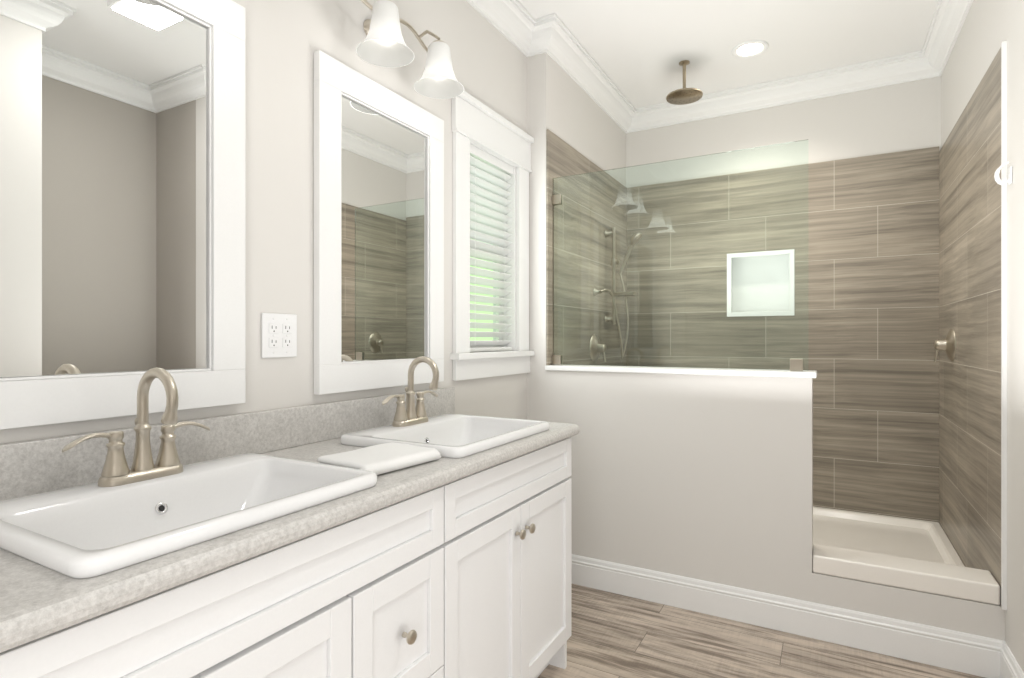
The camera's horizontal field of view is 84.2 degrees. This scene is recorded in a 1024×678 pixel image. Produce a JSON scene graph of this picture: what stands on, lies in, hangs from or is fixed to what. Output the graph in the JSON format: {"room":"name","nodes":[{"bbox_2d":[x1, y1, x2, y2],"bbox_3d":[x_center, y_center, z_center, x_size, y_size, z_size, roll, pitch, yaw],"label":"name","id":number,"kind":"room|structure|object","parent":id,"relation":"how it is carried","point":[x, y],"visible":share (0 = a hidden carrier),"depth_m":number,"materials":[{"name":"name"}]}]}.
{"room":"bathroom","nodes":[
{"label":"bathroom","id":0,"kind":"room"},
{"bbox_2d":[0,0,526,443],"bbox_3d":[-0.889,-0.190,1.362,0.120,2.820,3.750,0,0,29],"label":"wall","id":1,"kind":"structure","parent":0,"point":[285,40],"depth_m":1.70,"materials":[{"name":"paint"}]},
{"bbox_2d":[0,0,244,429],"bbox_3d":[-0.873,-0.355,1.238,0.026,1.050,0.630,0,0,29],"label":"mirror","id":2,"kind":"object","parent":1,"relation":"attached to","point":[122,197],"visible":0.98,"depth_m":1.25,"materials":[{"name":"white wood"}]},
{"bbox_2d":[0,388,455,503],"bbox_3d":[-0.697,0.257,1.559,0.019,0.115,1.854,0,0,29],"label":"backsplash","id":3,"kind":"structure","parent":1,"relation":"attached to","point":[30,469],"depth_m":1.36,"materials":[{"name":"grey stone"}]},
{"bbox_2d":[261,313,296,357],"bbox_3d":[-0.666,-0.010,1.627,0.009,0.126,0.118,0,0,29],"label":"electrical outlet plate","id":4,"kind":"object","parent":1,"relation":"attached to","point":[278,335],"visible":1,"depth_m":1.62,"materials":[{"name":"plastic"}]},
{"bbox_2d":[314,50,443,394],"bbox_3d":[-0.441,-0.355,2.011,0.026,1.050,0.640,0,0,29],"label":"mirror","id":5,"kind":"object","parent":1,"relation":"attached to","point":[378,235],"visible":0.85,"depth_m":1.95,"materials":[{"name":"white wood"}]},
{"bbox_2d":[356,0,463,98],"bbox_3d":[-0.361,-1.006,1.920,0.254,0.223,0.471,0,0,29],"label":"sconce","id":6,"kind":"object","parent":1,"relation":"attached to","point":[382,44],"visible":1,"depth_m":1.85,"materials":[{"name":"white glass"}]},
{"bbox_2d":[450,91,533,380],"bbox_3d":[-0.124,-0.435,2.683,0.165,1.220,0.694,0,0,29],"label":"window","id":7,"kind":"structure","parent":1,"relation":"in","point":[479,124],"depth_m":2.62,"materials":[{"name":"white wood"}]},
{"bbox_2d":[470,144,512,351],"bbox_3d":[-0.120,-0.405,2.685,0.054,0.925,0.422,0,0,29],"label":"window blinds","id":8,"kind":"object","parent":7,"relation":"attached to","point":[490,176],"visible":0.69,"depth_m":2.70,"materials":[{"name":"white plastic"}]},
{"bbox_2d":[527,52,625,420],"bbox_3d":[0.425,-0.190,3.600,0.230,2.820,1.440,0,0,29],"label":"wall","id":9,"kind":"structure","parent":0,"point":[563,105],"depth_m":2.96,"materials":[{"name":"paint"}]},
{"bbox_2d":[546,129,603,364],"bbox_3d":[0.502,-0.025,3.491,0.010,2.110,1.316,0,0,29],"label":"tile","id":10,"kind":"structure","parent":9,"relation":"attached to","point":[563,158],"depth_m":2.95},
{"bbox_2d":[518,0,937,107],"bbox_3d":[0.597,-1.650,1.356,2.720,0.100,5.190,0,0,29],"label":"ceiling","id":11,"kind":"structure","parent":0,"point":[638,50],"depth_m":2.99,"materials":[{"name":"paint"}]},
{"bbox_2d":[666,60,702,104],"bbox_3d":[0.997,-1.498,3.280,0.206,0.204,0.206,0,0,29],"label":"shower head","id":12,"kind":"object","parent":11,"relation":"attached to","point":[683,95],"visible":1,"depth_m":3.27},
{"bbox_2d":[731,40,768,57],"bbox_3d":[1.312,-1.596,3.127,0.190,0.007,0.190,0,0,29],"label":"recessed light","id":13,"kind":"object","parent":11,"relation":"in","point":[750,49],"visible":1,"depth_m":3.12,"materials":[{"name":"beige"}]},
{"bbox_2d":[538,583,984,677],"bbox_3d":[0.597,1.270,1.356,2.720,0.100,5.190,0,0,29],"label":"floor","id":14,"kind":"structure","parent":0,"point":[614,635],"depth_m":2.22,"materials":[{"name":"brown wood"}]},
{"bbox_2d":[0,428,578,677],"bbox_3d":[-0.452,0.787,1.421,0.578,0.865,1.840,0,0,29],"label":"bathroom vanity","id":15,"kind":"object","parent":14,"relation":"on","point":[469,575],"depth_m":1.19,"materials":[{"name":"white wood"}]},
{"bbox_2d":[0,414,579,643],"bbox_3d":[-0.454,0.335,1.423,0.577,0.040,1.854,0,0,29],"label":"countertop","id":16,"kind":"structure","parent":15,"relation":"on","point":[41,587],"depth_m":0.99,"materials":[{"name":"grey stone"}]},
{"bbox_2d":[61,367,210,487],"bbox_3d":[-0.724,0.172,1.149,0.143,0.230,0.284,0,0,29],"label":"faucet","id":17,"kind":"object","parent":16,"relation":"on","point":[168,470],"depth_m":1.16,"materials":[{"name":"silver metal"}]},
{"bbox_2d":[0,453,377,608],"bbox_3d":[-0.613,0.357,1.087,0.446,0.140,0.570,0,0,29],"label":"sink","id":18,"kind":"object","parent":16,"relation":"in","point":[72,538],"depth_m":1.03,"materials":[{"name":"ceramic"}]},
{"bbox_2d":[317,443,441,474],"bbox_3d":[-0.327,0.298,1.419,0.184,0.031,0.257,0,0,34],"label":"towel","id":19,"kind":"object","parent":16,"relation":"on","point":[379,459],"visible":0.88,"depth_m":1.38,"materials":[{"name":"white fabric"}]},
{"bbox_2d":[381,356,439,426],"bbox_3d":[-0.304,0.172,1.900,0.143,0.230,0.284,0,0,29],"label":"faucet","id":20,"kind":"object","parent":16,"relation":"on","point":[412,416],"depth_m":1.91,"materials":[{"name":"silver metal"}]},
{"bbox_2d":[340,413,549,485],"bbox_3d":[-0.193,0.357,1.838,0.446,0.140,0.570,0,0,29],"label":"sink","id":21,"kind":"object","parent":16,"relation":"in","point":[457,437],"depth_m":1.81,"materials":[{"name":"ceramic"}]},
{"bbox_2d":[546,370,1004,640],"bbox_3d":[1.291,0.690,3.047,1.820,1.060,1.320,0,0,29],"label":"wall","id":22,"kind":"structure","parent":0,"point":[709,478],"depth_m":2.52,"materials":[{"name":"paint"}]},
{"bbox_2d":[545,365,816,377],"bbox_3d":[0.741,0.148,2.673,1.226,0.024,0.162,0,0,29],"label":"trim","id":23,"kind":"structure","parent":22,"relation":"on","point":[731,372],"depth_m":2.56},
{"bbox_2d":[552,139,807,370],"bbox_3d":[0.732,-0.352,2.678,1.184,0.976,0.034,0,0,29],"label":"glass","id":24,"kind":"object","parent":23,"relation":"on","point":[697,262],"visible":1,"depth_m":2.63,"materials":[{"name":"clear glass"}]},
{"bbox_2d":[571,554,994,677],"bbox_3d":[0.917,1.149,2.491,1.930,0.140,0.016,0,0,29],"label":"baseboard","id":25,"kind":"structure","parent":22,"relation":"attached to","point":[981,656],"depth_m":2.33,"materials":[{"name":"white wood"}]},
{"bbox_2d":[813,506,999,604],"bbox_3d":[1.288,0.993,3.043,1.798,0.214,1.309,0,0,29],"label":"shower pan","id":26,"kind":"object","parent":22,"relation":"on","point":[914,554],"visible":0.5,"depth_m":2.38,"materials":[{"name":"plastic"}]},
{"bbox_2d":[626,76,940,523],"bbox_3d":[1.694,-0.190,3.647,1.940,2.820,0.120,0,0,29],"label":"wall","id":27,"kind":"structure","parent":0,"point":[906,116],"depth_m":3.46,"materials":[{"name":"paint"}]},
{"bbox_2d":[808,146,938,522],"bbox_3d":[1.610,-0.025,3.619,1.800,2.110,0.010,0,0,29],"label":"tile","id":28,"kind":"structure","parent":27,"relation":"attached to","point":[873,278],"depth_m":3.32,"materials":[{"name":"brown tile"}]},
{"bbox_2d":[941,0,1023,672],"bbox_3d":[1.492,-0.190,0.856,0.670,2.820,4.950,0,0,29],"label":"wall","id":29,"kind":"structure","parent":0,"point":[989,27],"depth_m":1.96,"materials":[{"name":"paint"}]},
{"bbox_2d":[466,0,972,132],"bbox_3d":[0.597,-1.537,1.356,2.480,0.125,4.950,0,0,29],"label":"crown molding","id":30,"kind":"structure","parent":29,"relation":"attached to","point":[520,27],"depth_m":3.27,"materials":[{"name":"white wood"}]},
{"bbox_2d":[939,48,1000,604],"bbox_3d":[2.078,-0.010,2.601,0.010,2.080,1.332,0,0,29],"label":"tile","id":31,"kind":"structure","parent":29,"relation":"attached to","point":[970,374],"depth_m":2.44,"materials":[{"name":"brown tile"}]},
{"bbox_2d":[934,328,955,361],"bbox_3d":[2.171,0.030,2.854,0.074,0.169,0.168,0,0,29],"label":"handle","id":32,"kind":"object","parent":31,"relation":"attached to","point":[947,344],"depth_m":2.82,"materials":[{"name":"silver metal"}]},
{"bbox_2d":[994,161,1011,185],"bbox_3d":[1.705,-0.571,1.968,0.042,0.075,0.060,0,0,29],"label":"hook","id":33,"kind":"object","parent":29,"relation":"attached to","point":[998,179],"visible":0.98,"depth_m":1.96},
{"bbox_2d":[1001,41,1006,609],"bbox_3d":[1.748,-0.048,2.014,0.013,2.015,0.014,0,0,29],"label":"trim","id":34,"kind":"structure","parent":29,"relation":"attached to","point":[1004,329],"depth_m":2.01,"materials":[{"name":"white wood"}]},
{"bbox_2d":[995,639,1023,677],"bbox_3d":[1.624,1.149,1.796,0.016,0.140,0.480,0,0,29],"label":"baseboard","id":35,"kind":"structure","parent":29,"relation":"attached to","point":[1006,665],"depth_m":1.98,"materials":[{"name":"white wood"}]},
{"label":"outside","id":36,"kind":"structure","parent":0,"visible":0},
{"bbox_2d":[470,229,492,340],"bbox_3d":[-0.622,-0.310,2.966,0.020,2.540,2.250,0,0,29],"label":"window","id":37,"kind":"structure","parent":36,"point":[480,330],"depth_m":3.70,"materials":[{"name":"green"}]}
]}

